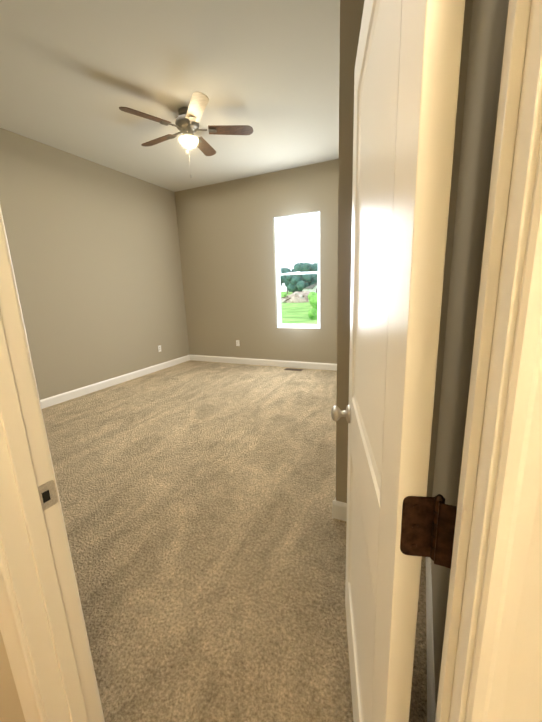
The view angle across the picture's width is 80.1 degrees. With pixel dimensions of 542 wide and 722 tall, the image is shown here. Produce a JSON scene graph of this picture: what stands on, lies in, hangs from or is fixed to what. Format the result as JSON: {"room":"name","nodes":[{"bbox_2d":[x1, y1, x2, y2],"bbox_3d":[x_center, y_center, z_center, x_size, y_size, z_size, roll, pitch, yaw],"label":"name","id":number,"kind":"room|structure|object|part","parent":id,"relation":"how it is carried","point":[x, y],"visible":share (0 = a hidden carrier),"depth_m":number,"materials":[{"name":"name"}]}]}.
{"room":"empty bedroom","nodes":[
{"label":"empty bedroom","id":0,"kind":"room"},
{"bbox_2d":[0,630,25,721],"bbox_3d":[-1.777,-0.419,1.121,4.660,3.220,0.115,4,14,24],"label":"wall","id":1,"kind":"structure","parent":0,"point":[11,710],"depth_m":0.86,"materials":[{"name":"beige paint"}]},
{"bbox_2d":[0,0,541,721],"bbox_3d":[-0.169,0.218,0.518,0.991,2.123,0.152,4,14,24],"label":"door frame","id":2,"kind":"structure","parent":1,"relation":"attached to","point":[490,670],"depth_m":0.28,"materials":[{"name":"white paint"}]},
{"bbox_2d":[38,480,57,510],"bbox_3d":[-0.522,0.315,0.749,0.004,0.062,0.046,4,14,24],"label":"strike plate","id":3,"kind":"object","parent":2,"relation":"attached to","point":[48,495],"visible":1,"depth_m":0.75,"materials":[{"name":"silver metal"}]},
{"bbox_2d":[331,0,464,721],"bbox_3d":[0.244,0.181,0.799,0.169,2.015,0.857,0,13,9],"label":"door","id":4,"kind":"structure","parent":2,"relation":"attached to","point":[407,72],"depth_m":0.46,"materials":[{"name":"white paint"}]},
{"bbox_3d":[0.306,0.188,1.183,0.169,0.066,0.102,0,13,9],"label":"knob","id":5,"kind":"part","parent":4,"relation":"part of","materials":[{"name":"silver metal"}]},
{"bbox_3d":[0.197,0.206,0.419,0.051,1.662,0.013,0,13,9],"label":"door hinges","id":6,"kind":"part","parent":4,"relation":"part of","materials":[{"name":"brown metal"}]},
{"bbox_3d":[0.215,0.211,0.392,0.022,1.654,0.045,4,14,24],"label":"door jamb hinge leaf","id":7,"kind":"part","parent":4,"relation":"part of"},
{"bbox_2d":[0,128,189,399],"bbox_3d":[-2.809,-1.080,4.256,0.115,3.220,4.850,4,14,24],"label":"wall","id":8,"kind":"structure","parent":0,"point":[94,248],"depth_m":4.57,"materials":[{"name":"beige paint"}]},
{"bbox_2d":[40,355,189,408],"bbox_3d":[-2.694,0.438,4.566,0.015,0.115,4.850,4,14,24],"label":"baseboard","id":9,"kind":"structure","parent":8,"relation":"attached to","point":[69,395],"depth_m":4.93,"materials":[{"name":"white paint"}]},
{"bbox_2d":[0,0,339,191],"bbox_3d":[-0.548,-2.351,1.951,5.980,0.100,6.825,4,14,24],"label":"ceiling","id":10,"kind":"structure","parent":0,"point":[75,75],"depth_m":2.86,"materials":[{"name":"beige paint"}]},
{"bbox_2d":[119,91,252,177],"bbox_3d":[-0.900,-2.287,3.454,1.289,0.653,1.314,4,14,24],"label":"fan","id":11,"kind":"object","parent":10,"relation":"hanging from","point":[187,121],"visible":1,"depth_m":3.34,"materials":[{"name":"brown wood"}]},
{"bbox_2d":[42,360,426,721],"bbox_3d":[-0.688,0.654,3.668,4.470,0.060,4.900,4,14,24],"label":"floor","id":12,"kind":"structure","parent":0,"point":[206,533],"depth_m":1.80,"materials":[{"name":"carpet"}]},
{"bbox_2d":[284,368,302,370],"bbox_3d":[0.397,0.149,5.604,0.310,0.006,0.115,4,14,24],"label":"air vent register","id":13,"kind":"object","parent":12,"relation":"on","point":[292,369],"visible":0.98,"depth_m":5.61,"materials":[{"name":"black"}]},
{"bbox_2d":[175,159,338,363],"bbox_3d":[0.298,-1.478,5.531,4.660,3.220,0.160,4,14,24],"label":"wall","id":14,"kind":"structure","parent":0,"point":[226,232],"depth_m":5.72,"materials":[{"name":"beige paint"}]},
{"bbox_2d":[190,355,336,370],"bbox_3d":[0.097,0.040,5.892,3.885,0.115,0.015,4,14,24],"label":"baseboard","id":15,"kind":"structure","parent":14,"relation":"attached to","point":[280,363],"depth_m":5.96,"materials":[{"name":"white paint"}]},
{"bbox_2d":[274,211,319,327],"bbox_3d":[0.468,-1.485,5.465,0.807,1.850,0.084,4,14,24],"label":"window","id":16,"kind":"structure","parent":14,"relation":"in","point":[278,220],"depth_m":5.46,"materials":[{"name":"white plastic"}]},
{"bbox_2d":[336,0,472,502],"bbox_3d":[0.650,-0.605,1.554,0.630,3.220,0.115,4,14,24],"label":"wall","id":17,"kind":"structure","parent":0,"point":[351,12],"depth_m":1.54,"materials":[{"name":"beige paint"}]},
{"bbox_2d":[332,497,336,518],"bbox_3d":[1.114,0.533,3.516,0.015,0.115,3.519,4,14,24],"label":"baseboard","id":18,"kind":"structure","parent":17,"relation":"attached to","point":[334,501],"depth_m":1.96,"materials":[{"name":"white paint"}]},
{"bbox_2d":[336,501,346,521],"bbox_3d":[0.623,0.920,1.858,0.480,0.115,0.015,4,14,24],"label":"baseboard","id":19,"kind":"structure","parent":17,"relation":"attached to","point":[339,510],"depth_m":1.94,"materials":[{"name":"white paint"}]},
{"bbox_2d":[431,0,508,707],"bbox_3d":[0.586,-0.438,0.815,0.115,3.220,1.316,4,14,24],"label":"wall","id":20,"kind":"structure","parent":0,"point":[487,43],"depth_m":0.94,"materials":[{"name":"beige paint"}]},
{"bbox_2d":[426,557,435,721],"bbox_3d":[0.582,1.073,1.179,0.015,0.115,1.316,4,14,24],"label":"baseboard","id":21,"kind":"structure","parent":20,"relation":"attached to","point":[431,707],"depth_m":1.16,"materials":[{"name":"white paint"}]},
{"label":"outside","id":22,"kind":"structure","parent":0,"visible":0},
{"bbox_2d":[281,291,316,323],"bbox_3d":[10.009,-24.202,117.187,240.000,0.500,214.950,4,14,24],"label":"ground","id":23,"kind":"structure","parent":22,"point":[287,313],"depth_m":26.30,"materials":[{"name":"green plant"}]},
{"bbox_2d":[280,262,317,319],"bbox_3d":[-0.975,-21.523,81.926,177.067,13.647,118.524,4,14,24],"label":"scenery","id":24,"kind":"structure","parent":23,"relation":"on","point":[293,279],"depth_m":90.20,"materials":[{"name":"green plant"}]}
]}

